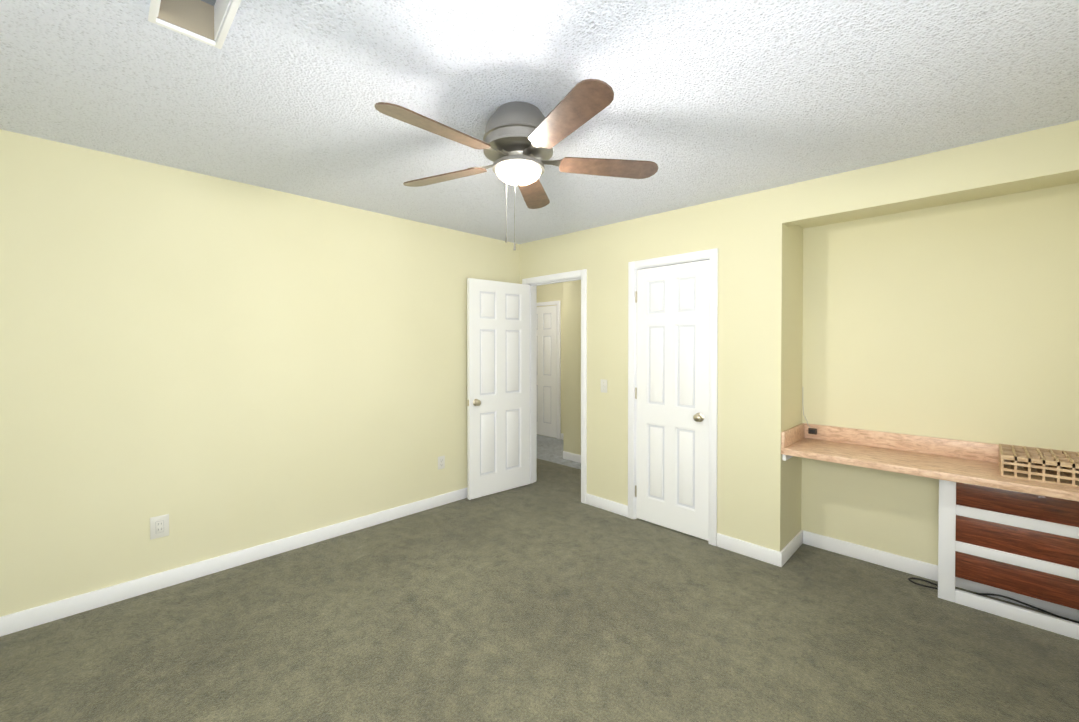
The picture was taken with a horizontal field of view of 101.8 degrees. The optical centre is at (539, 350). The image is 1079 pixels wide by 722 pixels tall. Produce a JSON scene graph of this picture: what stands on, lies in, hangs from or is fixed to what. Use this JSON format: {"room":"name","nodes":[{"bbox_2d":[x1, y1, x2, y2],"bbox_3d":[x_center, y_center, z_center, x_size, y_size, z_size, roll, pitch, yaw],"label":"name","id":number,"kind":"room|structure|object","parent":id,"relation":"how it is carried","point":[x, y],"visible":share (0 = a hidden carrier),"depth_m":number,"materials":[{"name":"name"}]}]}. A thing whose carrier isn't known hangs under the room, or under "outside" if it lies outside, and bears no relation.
{"room":"office","nodes":[
{"label":"office","id":0,"kind":"room"},
{"bbox_2d":[0,129,519,616],"bbox_3d":[-1.882,0.142,2.967,0.120,2.483,4.620,1,1,45],"label":"wall","id":1,"kind":"structure","parent":0,"point":[212,367],"depth_m":2.69,"materials":[{"name":"yellow paint"}]},
{"bbox_2d":[150,514,168,539],"bbox_3d":[-2.213,1.025,2.554,0.009,0.128,0.084,1,1,45],"label":"electrical outlet","id":2,"kind":"object","parent":1,"relation":"attached to","point":[159,526],"visible":1,"depth_m":2.55,"materials":[{"name":"white plastic"}]},
{"bbox_2d":[0,488,466,636],"bbox_3d":[-1.791,1.336,2.974,0.018,0.095,4.500,1,1,45],"label":"baseboard","id":3,"kind":"structure","parent":1,"relation":"attached to","point":[37,615],"depth_m":2.67,"materials":[{"name":"white wood"}]},
{"bbox_2d":[438,456,444,469],"bbox_3d":[-0.872,0.993,3.896,0.008,0.114,0.070,1,1,45],"label":"electrical outlet","id":4,"kind":"object","parent":1,"relation":"attached to","point":[441,462],"visible":1,"depth_m":3.89,"materials":[{"name":"white plastic"}]},
{"bbox_2d":[467,278,528,499],"bbox_3d":[-0.395,0.346,4.248,0.145,2.022,0.714,1,1,45],"label":"open door","id":5,"kind":"structure","parent":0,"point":[497,386],"depth_m":4.19,"materials":[{"name":"white wood"}]},
{"bbox_2d":[0,483,1078,721],"bbox_3d":[-0.231,1.427,1.755,4.190,0.060,5.220,1,1,45],"label":"floor carpet","id":6,"kind":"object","parent":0,"point":[530,603],"visible":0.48,"depth_m":2.11,"materials":[{"name":"grey carpet"}]},
{"bbox_2d":[908,577,1078,622],"bbox_3d":[2.507,1.366,2.392,0.761,0.047,0.094,1,1,45],"label":"power cable","id":7,"kind":"object","parent":6,"relation":"on","point":[992,595],"visible":0.67,"depth_m":2.41,"materials":[{"name":"black plastic"}]},
{"bbox_2d":[938,479,1078,639],"bbox_3d":[2.570,1.030,2.288,0.712,0.721,0.220,1,1,45],"label":"base cabinet","id":8,"kind":"object","parent":6,"relation":"on","point":[1025,544],"visible":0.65,"depth_m":2.27,"materials":[{"name":"white"}]},
{"bbox_2d":[781,423,1078,501],"bbox_3d":[2.234,0.618,2.459,1.467,0.187,0.482,1,1,45],"label":"countertop","id":9,"kind":"structure","parent":8,"relation":"on","point":[968,462],"depth_m":2.57,"materials":[{"name":"wood"}]},
{"bbox_2d":[802,399,816,434],"bbox_3d":[1.905,0.421,3.095,0.096,0.324,0.044,1,1,45],"label":"socket","id":10,"kind":"object","parent":9,"relation":"attached to","point":[812,430],"visible":0.98,"depth_m":3.07,"materials":[{"name":"black plastic"}]},
{"bbox_2d":[998,444,1078,486],"bbox_3d":[2.600,0.574,2.155,0.465,0.109,0.351,1,1,45],"label":"crate","id":11,"kind":"object","parent":9,"relation":"on","point":[1053,466],"visible":1,"depth_m":2.16,"materials":[{"name":"brown wood"}]},
{"bbox_2d":[0,0,1078,243],"bbox_3d":[-0.273,-1.115,1.684,4.190,0.198,5.100,1,1,45],"label":"ceiling","id":12,"kind":"structure","parent":0,"point":[714,100],"depth_m":1.74,"materials":[{"name":"white paint"}]},
{"bbox_2d":[148,0,240,48],"bbox_3d":[-1.020,-1.100,1.299,0.406,0.142,0.188,1,1,45],"label":"ceiling vent","id":13,"kind":"object","parent":12,"relation":"in","point":[204,18],"visible":1,"depth_m":1.43,"materials":[{"name":"white"}]},
{"bbox_2d":[374,79,657,249],"bbox_3d":[-0.131,-0.741,1.900,1.242,0.612,1.190,1,1,45],"label":"ceiling fan","id":14,"kind":"object","parent":12,"relation":"hanging from","point":[519,142],"visible":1,"depth_m":1.82,"materials":[{"name":"brown wood"}]},
{"bbox_2d":[537,282,561,437],"bbox_3d":[0.185,0.117,6.867,2.330,2.443,0.120,1,1,45],"label":"wall","id":15,"kind":"structure","parent":0,"point":[549,292],"depth_m":6.74,"materials":[{"name":"yellow paint"}]},
{"bbox_2d":[537,305,556,437],"bbox_3d":[0.001,0.315,6.912,0.704,2.022,0.077,1,1,45],"label":"hall door","id":16,"kind":"structure","parent":15,"relation":"in","point":[546,370],"depth_m":6.82,"materials":[{"name":"white wood"}]},
{"bbox_2d":[533,434,580,498],"bbox_3d":[0.086,1.382,5.715,3.600,0.060,1.910,1,1,45],"label":"floor","id":17,"kind":"structure","parent":0,"point":[556,471],"depth_m":5.03,"materials":[{"name":"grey carpet"}]},
{"bbox_2d":[562,280,580,454],"bbox_3d":[0.878,0.138,5.015,1.510,2.443,0.120,1,1,45],"label":"wall","id":18,"kind":"structure","parent":0,"point":[567,295],"depth_m":5.41,"materials":[{"name":"yellow paint"}]},
{"bbox_2d":[563,451,580,462],"bbox_3d":[0.789,1.312,5.024,1.390,0.095,0.014,1,1,45],"label":"baseboard","id":19,"kind":"structure","parent":18,"relation":"attached to","point":[566,455],"depth_m":5.40,"materials":[{"name":"white wood"}]},
{"bbox_2d":[520,120,1078,564],"bbox_3d":[1.402,0.137,3.375,4.190,2.483,0.600,1,1,45],"label":"wall","id":20,"kind":"structure","parent":0,"point":[935,294],"depth_m":2.81,"materials":[{"name":"yellow paint"}]},
{"bbox_2d":[522,269,586,503],"bbox_3d":[0.172,0.317,4.267,0.838,2.103,0.156,1,1,45],"label":"door frame","id":21,"kind":"structure","parent":20,"relation":"attached to","point":[533,282],"depth_m":4.49,"materials":[{"name":"white wood"}]},
{"bbox_2d":[601,379,606,392],"bbox_3d":[0.553,0.304,3.789,0.070,0.114,0.016,1,1,45],"label":"light switch","id":22,"kind":"object","parent":20,"relation":"attached to","point":[603,385],"visible":1,"depth_m":3.79,"materials":[{"name":"white plastic"}]},
{"bbox_2d":[586,493,627,516],"bbox_3d":[0.578,1.327,3.778,0.438,0.095,0.014,1,1,45],"label":"baseboard","id":23,"kind":"structure","parent":20,"relation":"attached to","point":[615,507],"depth_m":3.76,"materials":[{"name":"white wood"}]},
{"bbox_2d":[635,260,709,540],"bbox_3d":[0.995,0.356,3.355,0.612,2.022,0.090,1,1,45],"label":"closet door","id":24,"kind":"structure","parent":20,"relation":"in","point":[672,418],"depth_m":3.34,"materials":[{"name":"white wood"}]},
{"bbox_2d":[628,248,717,545],"bbox_3d":[1.035,0.327,3.392,0.736,2.103,0.138,1,1,45],"label":"door frame","id":25,"kind":"structure","parent":20,"relation":"attached to","point":[711,255],"depth_m":3.19,"materials":[{"name":"white wood"}]},
{"bbox_2d":[717,533,775,564],"bbox_3d":[1.392,1.336,2.965,0.385,0.095,0.014,1,1,45],"label":"baseboard","id":26,"kind":"structure","parent":20,"relation":"attached to","point":[761,553],"depth_m":2.95,"materials":[{"name":"white wood"}]},
{"bbox_2d":[776,530,803,566],"bbox_3d":[1.707,1.336,2.968,0.018,0.095,0.464,1,1,45],"label":"baseboard","id":27,"kind":"structure","parent":20,"relation":"attached to","point":[782,557],"depth_m":2.92,"materials":[{"name":"white wood"}]},
{"bbox_2d":[804,530,1078,620],"bbox_3d":[2.394,1.340,2.641,1.451,0.095,0.014,1,1,45],"label":"baseboard","id":28,"kind":"structure","parent":20,"relation":"attached to","point":[886,559],"depth_m":2.72,"materials":[{"name":"white wood"}]}
]}

